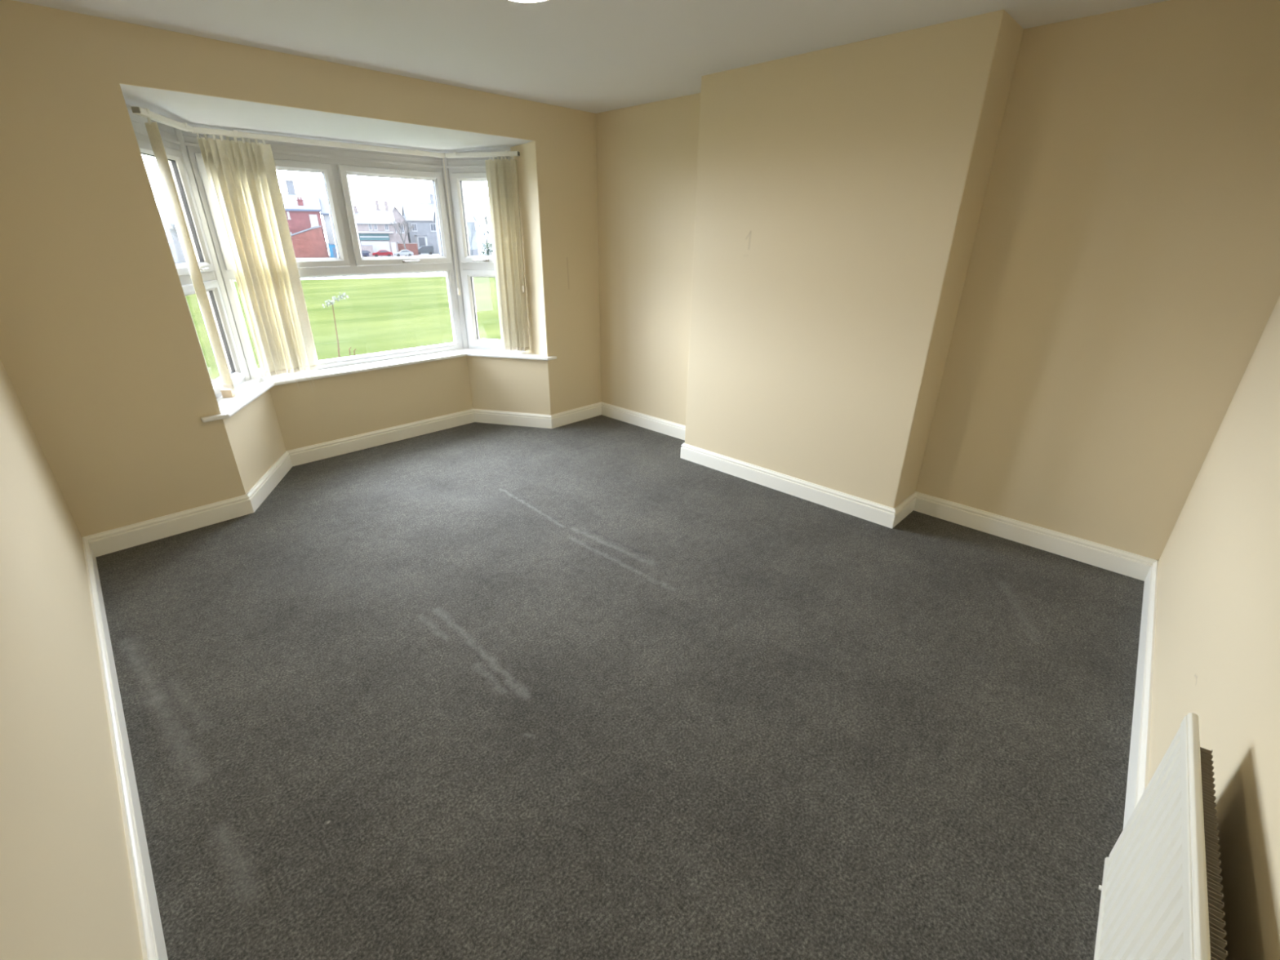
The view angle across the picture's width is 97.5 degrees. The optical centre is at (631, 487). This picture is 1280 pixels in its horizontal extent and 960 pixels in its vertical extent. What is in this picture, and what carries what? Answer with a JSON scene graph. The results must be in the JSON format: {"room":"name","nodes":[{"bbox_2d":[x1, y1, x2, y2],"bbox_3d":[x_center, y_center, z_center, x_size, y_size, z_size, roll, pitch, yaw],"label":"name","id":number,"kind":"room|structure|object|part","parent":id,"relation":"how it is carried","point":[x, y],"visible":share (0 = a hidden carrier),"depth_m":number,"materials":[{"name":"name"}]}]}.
{"room":"empty living room","nodes":[
{"label":"empty living room","id":0,"kind":"room"},
{"bbox_2d":[0,359,142,959],"bbox_3d":[-1.528,-0.037,0.998,0.335,2.700,4.939,-22,32,-40],"label":"wall","id":1,"kind":"structure","parent":0,"point":[66,889],"depth_m":1.34,"materials":[{"name":"beige paint"}]},
{"bbox_2d":[81,537,168,959],"bbox_3d":[-1.490,1.016,1.680,0.024,0.139,4.532,-21,32,-39],"label":"baseboard","id":2,"kind":"structure","parent":1,"relation":"attached to","point":[149,924],"depth_m":1.75,"materials":[{"name":"white paint"}]},
{"bbox_2d":[222,389,285,493],"bbox_3d":[-2.769,-0.296,3.986,0.301,0.698,0.988,-5,25,-12],"label":"wall","id":3,"kind":"structure","parent":0,"point":[254,433],"depth_m":3.86,"materials":[{"name":"beige paint"}]},
{"bbox_2d":[125,103,244,398],"bbox_3d":[-2.809,-1.440,3.551,0.146,1.700,0.679,-5,25,-12],"label":"window","id":4,"kind":"structure","parent":3,"relation":"in","point":[175,157],"depth_m":3.65,"materials":[{"name":"grey plastic"}]},
{"bbox_3d":[-2.815,-1.689,3.437,0.070,0.710,0.555,-5,25,-12],"label":"sash","id":5,"kind":"part","parent":4,"relation":"part of","materials":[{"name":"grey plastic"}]},
{"bbox_2d":[127,106,234,389],"bbox_3d":[-2.714,-1.425,3.530,0.129,1.543,0.613,-6,25,-13],"label":"vertical blind","id":6,"kind":"object","parent":4,"relation":"attached to","point":[153,130],"visible":0.99,"depth_m":3.32,"materials":[{"name":"white fabric"}]},
{"bbox_3d":[-2.819,-1.006,3.746,0.070,0.679,0.547,-5,25,-12],"label":"sash","id":7,"kind":"part","parent":4,"relation":"part of","materials":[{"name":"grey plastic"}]},
{"bbox_2d":[0,0,601,537],"bbox_3d":[-1.884,-1.406,4.021,0.420,2.700,4.700,22,32,39],"label":"wall","id":8,"kind":"structure","parent":0,"point":[101,354],"depth_m":3.02,"materials":[{"name":"beige paint"}]},
{"bbox_2d":[81,401,601,557],"bbox_3d":[-1.932,-0.334,4.661,0.719,0.139,3.943,22,32,39],"label":"baseboard","id":9,"kind":"structure","parent":8,"relation":"attached to","point":[272,477],"depth_m":4.40,"materials":[{"name":"white paint"}]},
{"bbox_2d":[120,84,533,153],"bbox_3d":[-2.001,-2.657,3.817,1.026,0.473,2.700,22,32,39],"label":"ceiling","id":10,"kind":"structure","parent":0,"point":[196,110],"depth_m":3.63,"materials":[{"name":"white paint"}]},
{"bbox_2d":[269,355,473,450],"bbox_3d":[-2.228,-0.726,4.944,0.300,0.698,1.982,22,32,39],"label":"wall","id":11,"kind":"structure","parent":0,"point":[344,406],"depth_m":4.72,"materials":[{"name":"beige paint"}]},
{"bbox_2d":[173,127,250,381],"bbox_3d":[-2.917,-1.573,3.866,0.104,1.696,0.080,7,25,14],"label":"trim","id":12,"kind":"structure","parent":11,"relation":"attached to","point":[180,138],"depth_m":3.84,"materials":[{"name":"grey plastic"}]},
{"bbox_2d":[181,129,462,379],"bbox_3d":[-2.242,-1.847,4.459,0.146,1.700,1.840,22,32,39],"label":"window","id":13,"kind":"structure","parent":11,"relation":"in","point":[335,164],"depth_m":4.36,"materials":[{"name":"grey plastic"}]},
{"bbox_3d":[-2.553,-1.972,4.064,0.070,0.710,0.842,22,32,39],"label":"sash","id":14,"kind":"part","parent":13,"relation":"part of","materials":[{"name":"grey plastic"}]},
{"bbox_2d":[191,126,460,392],"bbox_3d":[-2.150,-1.718,4.419,0.222,1.738,1.729,22,32,39],"label":"vertical blind","id":15,"kind":"object","parent":13,"relation":"attached to","point":[242,175],"visible":1,"depth_m":3.96,"materials":[{"name":"white fabric"}]},
{"bbox_3d":[-1.559,-2.252,4.852,0.007,1.051,0.004,0,24,-1],"label":"cord","id":16,"kind":"part","parent":15,"relation":"part of","materials":[{"name":"beige plastic"}]},
{"bbox_3d":[-1.931,-2.231,4.644,0.070,0.710,0.832,22,32,39],"label":"sash","id":17,"kind":"part","parent":13,"relation":"part of","materials":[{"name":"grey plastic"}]},
{"bbox_3d":[-1.871,-1.920,4.764,0.047,0.022,0.137,22,32,39],"label":"handle","id":18,"kind":"part","parent":13,"relation":"part of","materials":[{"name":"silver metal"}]},
{"bbox_2d":[200,348,556,422],"bbox_3d":[-1.969,-0.933,4.525,0.995,0.026,2.682,22,32,39],"label":"windowsill","id":19,"kind":"structure","parent":11,"relation":"on","point":[246,392],"depth_m":4.47,"materials":[{"name":"white paint"}]},
{"bbox_2d":[220,388,235,397],"bbox_3d":[-2.709,-0.639,3.769,0.062,0.054,0.062,-5,25,-13],"label":"cardboard box","id":20,"kind":"object","parent":19,"relation":"on","point":[226,393],"visible":0.82,"depth_m":3.75,"materials":[{"name":"beige cardboard"}]},
{"bbox_2d":[256,377,265,382],"bbox_3d":[-2.749,-0.800,4.153,0.024,0.032,0.054,11,26,22],"label":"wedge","id":21,"kind":"object","parent":19,"relation":"on","point":[260,379],"visible":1,"depth_m":4.14,"materials":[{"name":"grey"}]},
{"bbox_2d":[440,155,468,348],"bbox_3d":[-1.604,-2.121,5.091,0.080,1.696,0.104,-6,25,-14],"label":"trim","id":22,"kind":"structure","parent":11,"relation":"attached to","point":[460,298],"depth_m":5.04,"materials":[{"name":"grey plastic"}]},
{"bbox_2d":[466,355,551,414],"bbox_3d":[-1.201,-0.949,5.449,0.982,0.698,0.300,6,25,12],"label":"wall","id":23,"kind":"structure","parent":0,"point":[496,384],"depth_m":5.26,"materials":[{"name":"beige paint"}]},
{"bbox_2d":[446,147,525,351],"bbox_3d":[-1.277,-2.082,4.990,0.649,1.700,0.146,6,25,13],"label":"window","id":24,"kind":"structure","parent":23,"relation":"in","point":[461,170],"depth_m":5.00,"materials":[{"name":"grey plastic"}]},
{"bbox_3d":[-1.274,-2.336,4.884,0.525,0.710,0.070,6,25,13],"label":"sash","id":25,"kind":"part","parent":24,"relation":"part of","materials":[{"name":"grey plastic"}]},
{"bbox_3d":[-1.343,-2.016,4.982,0.137,0.022,0.047,6,25,13],"label":"handle","id":26,"kind":"part","parent":24,"relation":"part of","materials":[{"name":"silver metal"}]},
{"bbox_3d":[-1.277,-1.652,5.193,0.517,0.679,0.070,6,25,13],"label":"sash","id":27,"kind":"part","parent":24,"relation":"part of","materials":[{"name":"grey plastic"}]},
{"bbox_2d":[444,150,529,351],"bbox_3d":[-1.218,-2.019,4.910,0.644,1.584,0.137,6,25,12],"label":"vertical blind","id":28,"kind":"object","parent":24,"relation":"attached to","point":[501,174],"visible":1,"depth_m":4.80,"materials":[{"name":"white fabric"}]},
{"bbox_3d":[-0.943,-2.200,4.695,0.006,1.011,0.006,6,25,12],"label":"cord","id":29,"kind":"part","parent":28,"relation":"part of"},
{"bbox_2d":[13,0,1168,113],"bbox_3d":[-0.131,-1.952,1.899,5.270,0.160,4.700,22,32,39],"label":"ceiling","id":30,"kind":"structure","parent":0,"point":[595,56],"depth_m":2.77,"materials":[{"name":"white paint"}]},
{"bbox_2d":[511,0,545,2],"bbox_3d":[-0.382,-1.810,1.956,0.260,0.148,0.260,22,32,39],"label":"ceiling light","id":31,"kind":"object","parent":30,"relation":"attached to","point":[519,1],"visible":1,"depth_m":2.04,"materials":[{"name":"white plastic"}]},
{"bbox_2d":[96,414,1144,959],"bbox_3d":[-0.386,0.446,3.244,5.950,0.120,4.700,22,32,39],"label":"floor","id":32,"kind":"structure","parent":0,"point":[588,689],"depth_m":2.16,"materials":[{"name":"grey carpet"}]},
{"bbox_2d":[684,9,1023,507],"bbox_3d":[1.184,-1.244,3.698,1.693,2.700,0.412,22,32,39],"label":"wall","id":33,"kind":"structure","parent":0,"point":[841,190],"depth_m":3.33,"materials":[{"name":"beige paint"}]},
{"bbox_2d":[595,0,1279,560],"bbox_3d":[1.415,-1.312,3.850,4.769,2.700,0.250,22,32,39],"label":"wall","id":34,"kind":"structure","parent":0,"point":[1121,289],"depth_m":2.83,"materials":[{"name":"beige paint"}]},
{"bbox_2d":[600,401,1156,581],"bbox_3d":[1.101,-0.127,4.236,4.319,0.139,0.386,22,32,39],"label":"baseboard","id":35,"kind":"structure","parent":34,"relation":"attached to","point":[1135,566],"depth_m":3.62,"materials":[{"name":"white paint"}]},
{"bbox_2d":[1147,295,1279,959],"bbox_3d":[1.572,-0.030,1.016,0.305,2.700,4.198,20,31,37],"label":"wall","id":36,"kind":"structure","parent":0,"point":[1217,646],"depth_m":1.58,"materials":[{"name":"beige paint"}]},
{"bbox_2d":[1123,560,1158,828],"bbox_3d":[1.420,1.070,1.593,0.024,0.139,4.083,20,31,37],"label":"baseboard","id":37,"kind":"structure","parent":36,"relation":"attached to","point":[1137,783],"depth_m":2.11,"materials":[{"name":"white paint"}]},
{"bbox_2d":[1093,712,1227,959],"bbox_3d":[0.894,0.899,0.936,0.109,0.518,1.072,20,31,37],"label":"radiator","id":38,"kind":"object","parent":36,"relation":"attached to","point":[1161,896],"visible":1,"depth_m":1.06,"materials":[{"name":"white metal"}]},
{"bbox_3d":[0.865,1.113,1.060,0.025,0.025,1.068,20,31,37],"label":"rail","id":39,"kind":"part","parent":38,"relation":"part of","materials":[{"name":"white metal"}]},
{"bbox_3d":[0.865,0.885,0.958,0.020,0.480,1.060,20,31,37],"label":"panel","id":40,"kind":"part","parent":38,"relation":"part of","materials":[{"name":"white metal"}]},
{"bbox_3d":[0.867,0.659,0.855,0.017,0.013,1.072,20,31,37],"label":"rail","id":41,"kind":"part","parent":38,"relation":"part of","materials":[{"name":"white metal"}]},
{"label":"outside","id":42,"kind":"structure","parent":0,"visible":0},
{"bbox_2d":[360,244,373,257],"bbox_3d":[-60.383,-53.594,127.037,3.500,2.420,0.400,-11,27,-23],"label":"wall","id":43,"kind":"structure","parent":42,"point":[363,247],"depth_m":126.97,"materials":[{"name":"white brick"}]},
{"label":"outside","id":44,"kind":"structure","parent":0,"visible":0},
{"bbox_2d":[397,243,418,255],"bbox_3d":[-54.989,-57.758,135.906,6.100,2.750,0.400,-11,27,-23],"label":"wall","id":45,"kind":"structure","parent":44,"point":[412,247],"depth_m":136.15,"materials":[{"name":"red brick"}]},
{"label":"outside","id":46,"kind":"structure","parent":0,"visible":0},
{"bbox_2d":[185,276,501,381],"bbox_3d":[-5.598,-10.694,36.297,141.175,0.500,176.344,22,32,39],"label":"lawn","id":47,"kind":"structure","parent":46,"point":[379,315],"depth_m":36.95,"materials":[{"name":"green plant"}]},
{"bbox_2d":[321,292,355,357],"bbox_3d":[-4.144,-0.616,8.258,0.182,4.255,0.725,22,32,39],"label":"sapling","id":48,"kind":"object","parent":47,"relation":"on","point":[344,294],"visible":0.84,"depth_m":7.58,"materials":[{"name":"brown"}]},
{"bbox_3d":[-4.209,-0.533,8.210,0.031,4.143,0.523,22,32,39],"label":"stem","id":49,"kind":"part","parent":48,"relation":"part of","materials":[{"name":"brown"}]},
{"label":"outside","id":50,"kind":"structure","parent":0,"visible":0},
{"bbox_2d":[233,274,445,281],"bbox_3d":[-21.292,-27.703,73.722,56.659,0.520,141.706,22,32,39],"label":"pavement","id":51,"kind":"structure","parent":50,"point":[429,275],"depth_m":68.82,"materials":[{"name":"grey concrete"}]},
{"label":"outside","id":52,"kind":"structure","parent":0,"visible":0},
{"bbox_2d":[295,241,493,276],"bbox_3d":[-80.298,-109.157,253.574,465.963,0.640,493.190,22,32,39],"label":"road","id":53,"kind":"structure","parent":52,"point":[479,243],"depth_m":123.92,"materials":[{"name":"grey asphalt"}]},
{"bbox_2d":[164,222,179,239],"bbox_3d":[-70.423,-38.509,88.437,4.501,6.662,4.421,-11,27,-23],"label":"bare tree","id":54,"kind":"object","parent":53,"relation":"on","point":[174,224],"visible":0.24,"depth_m":87.07,"materials":[{"name":"grey plant"}]},
{"bbox_2d":[158,208,186,263],"bbox_3d":[-75.848,-42.720,93.795,7.700,9.850,8.700,-11,27,-23],"label":"house","id":55,"kind":"structure","parent":53,"relation":"on","point":[166,217],"depth_m":91.28,"materials":[{"name":"stone"}]},
{"bbox_2d":[281,177,328,251],"bbox_3d":[-73.940,-59.631,124.182,10.100,15.650,9.850,-11,27,-23],"label":"brick house","id":56,"kind":"structure","parent":53,"relation":"on","point":[302,211],"depth_m":121.27,"materials":[{"name":"brick"}]},
{"bbox_3d":[-69.096,-57.654,122.231,1.500,3.300,0.220,-11,27,-23],"label":"white panel","id":57,"kind":"part","parent":56,"relation":"part of","materials":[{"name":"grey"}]},
{"bbox_2d":[290,226,328,257],"bbox_3d":[-70.004,-53.338,121.655,6.700,6.300,2.900,-11,27,-23],"label":"building","id":58,"kind":"structure","parent":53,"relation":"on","point":[311,243],"depth_m":120.74,"materials":[{"name":"red brick"}]},
{"bbox_2d":[318,195,335,244],"bbox_3d":[-67.474,-60.134,129.189,6.500,12.500,8.850,-11,27,-23],"label":"house","id":59,"kind":"structure","parent":53,"relation":"on","point":[322,199],"depth_m":125.06,"materials":[{"name":"grey"}]},
{"bbox_2d":[327,243,337,257],"bbox_3d":[-64.987,-52.140,123.260,2.900,2.840,2.300,-11,27,-23],"label":"shed","id":60,"kind":"object","parent":53,"relation":"on","point":[332,249],"visible":0.64,"depth_m":122.20,"materials":[{"name":"blue"}]},
{"bbox_3d":[-64.646,-51.390,122.563,1.000,1.950,0.100,-11,27,-23],"label":"door","id":61,"kind":"part","parent":60,"relation":"part of","materials":[{"name":"blue"}]},
{"bbox_2d":[361,250,371,257],"bbox_3d":[-58.265,-50.459,121.293,3.570,1.442,1.730,-11,27,-23],"label":"car","id":62,"kind":"object","parent":53,"relation":"on","point":[365,253],"visible":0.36,"depth_m":120.80,"materials":[{"name":"grey paint"}]},
{"bbox_2d":[364,198,385,211],"bbox_3d":[-68.907,-71.473,153.221,5.700,13.350,9.700,-11,27,-23],"label":"house","id":63,"kind":"structure","parent":53,"relation":"on","point":[377,206],"depth_m":150.67,"materials":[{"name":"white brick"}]},
{"bbox_2d":[352,203,398,256],"bbox_3d":[-60.257,-60.482,131.799,9.000,11.050,10.550,-11,27,-23],"label":"building","id":64,"kind":"structure","parent":53,"relation":"on","point":[375,228],"depth_m":129.00,"materials":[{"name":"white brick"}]},
{"bbox_3d":[-55.617,-55.843,131.359,1.000,3.000,0.150,-11,27,-23],"label":"door","id":65,"kind":"part","parent":64,"relation":"part of","materials":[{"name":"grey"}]},
{"bbox_2d":[372,249,392,257],"bbox_3d":[-56.107,-52.704,126.283,4.197,1.442,1.730,-11,27,-23],"label":"car","id":66,"kind":"object","parent":53,"relation":"on","point":[381,252],"visible":0.96,"depth_m":125.57,"materials":[{"name":"red paint"}]},
{"bbox_2d":[383,199,408,243],"bbox_3d":[-61.345,-67.865,146.054,4.800,12.750,10.700,-11,27,-23],"label":"house","id":67,"kind":"structure","parent":53,"relation":"on","point":[397,214],"depth_m":142.51,"materials":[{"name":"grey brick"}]},
{"bbox_2d":[389,218,414,256],"bbox_3d":[-52.205,-57.345,128.461,5.282,8.183,4.181,-11,27,-23],"label":"bare tree","id":68,"kind":"object","parent":53,"relation":"on","point":[399,225],"visible":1,"depth_m":128.03,"materials":[{"name":"grey plant"}]},
{"bbox_2d":[394,249,413,256],"bbox_3d":[-52.392,-53.880,128.925,3.997,1.442,1.730,-11,27,-23],"label":"car","id":69,"kind":"object","parent":53,"relation":"on","point":[402,252],"visible":0.92,"depth_m":128.22,"materials":[{"name":"grey paint"}]},
{"bbox_2d":[401,191,439,253],"bbox_3d":[-55.688,-70.658,149.746,9.500,14.850,11.450,-11,27,-23],"label":"house","id":70,"kind":"structure","parent":53,"relation":"on","point":[420,215],"depth_m":146.43,"materials":[{"name":"stone"}]},
{"bbox_3d":[-56.309,-67.403,145.269,1.000,1.600,0.090,-11,27,-23],"label":"pane","id":71,"kind":"part","parent":70,"relation":"part of","materials":[{"name":"grey glass"}]},
{"bbox_3d":[-54.763,-63.784,146.627,1.600,2.900,0.100,-11,27,-23],"label":"pane","id":72,"kind":"part","parent":70,"relation":"part of","materials":[{"name":"grey glass"}]},
{"bbox_3d":[-52.071,-68.223,147.130,1.200,1.600,0.090,-11,27,-23],"label":"pane","id":73,"kind":"part","parent":70,"relation":"part of","materials":[{"name":"grey glass"}]},
{"bbox_2d":[417,245,434,254],"bbox_3d":[-52.129,-59.709,141.035,4.300,2.090,1.730,-11,27,-23],"label":"van","id":74,"kind":"object","parent":53,"relation":"on","point":[423,249],"visible":0.8,"depth_m":140.44,"materials":[{"name":"grey paint"}]},
{"bbox_3d":[-51.788,-60.341,140.927,2.950,0.550,1.730,-11,27,-23],"label":"glass","id":75,"kind":"part","parent":74,"relation":"part of","materials":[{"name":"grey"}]},
{"bbox_2d":[433,207,478,255],"bbox_3d":[-42.912,-63.208,136.564,8.700,12.250,9.700,-11,27,-23],"label":"house","id":76,"kind":"structure","parent":53,"relation":"on","point":[469,216],"depth_m":135.42,"materials":[{"name":"stone"}]},
{"bbox_2d":[466,222,479,255],"bbox_3d":[-36.948,-56.713,127.882,5.395,7.643,4.537,-11,27,-23],"label":"bare tree","id":77,"kind":"object","parent":53,"relation":"on","point":[473,228],"visible":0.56,"depth_m":128.34,"materials":[{"name":"grey plant"}]},
{"bbox_2d":[469,208,491,254],"bbox_3d":[-32.812,-57.444,126.552,6.316,10.115,6.727,-11,27,-23],"label":"bare tree","id":78,"kind":"object","parent":53,"relation":"on","point":[486,218],"visible":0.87,"depth_m":125.34,"materials":[{"name":"grey plant"}]},
{"bbox_2d":[480,242,493,255],"bbox_3d":[-32.035,-53.101,125.471,3.973,3.230,2.572,-11,27,-23],"label":"bush","id":79,"kind":"object","parent":53,"relation":"on","point":[490,244],"visible":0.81,"depth_m":125.08,"materials":[{"name":"grey plant"}]}
]}

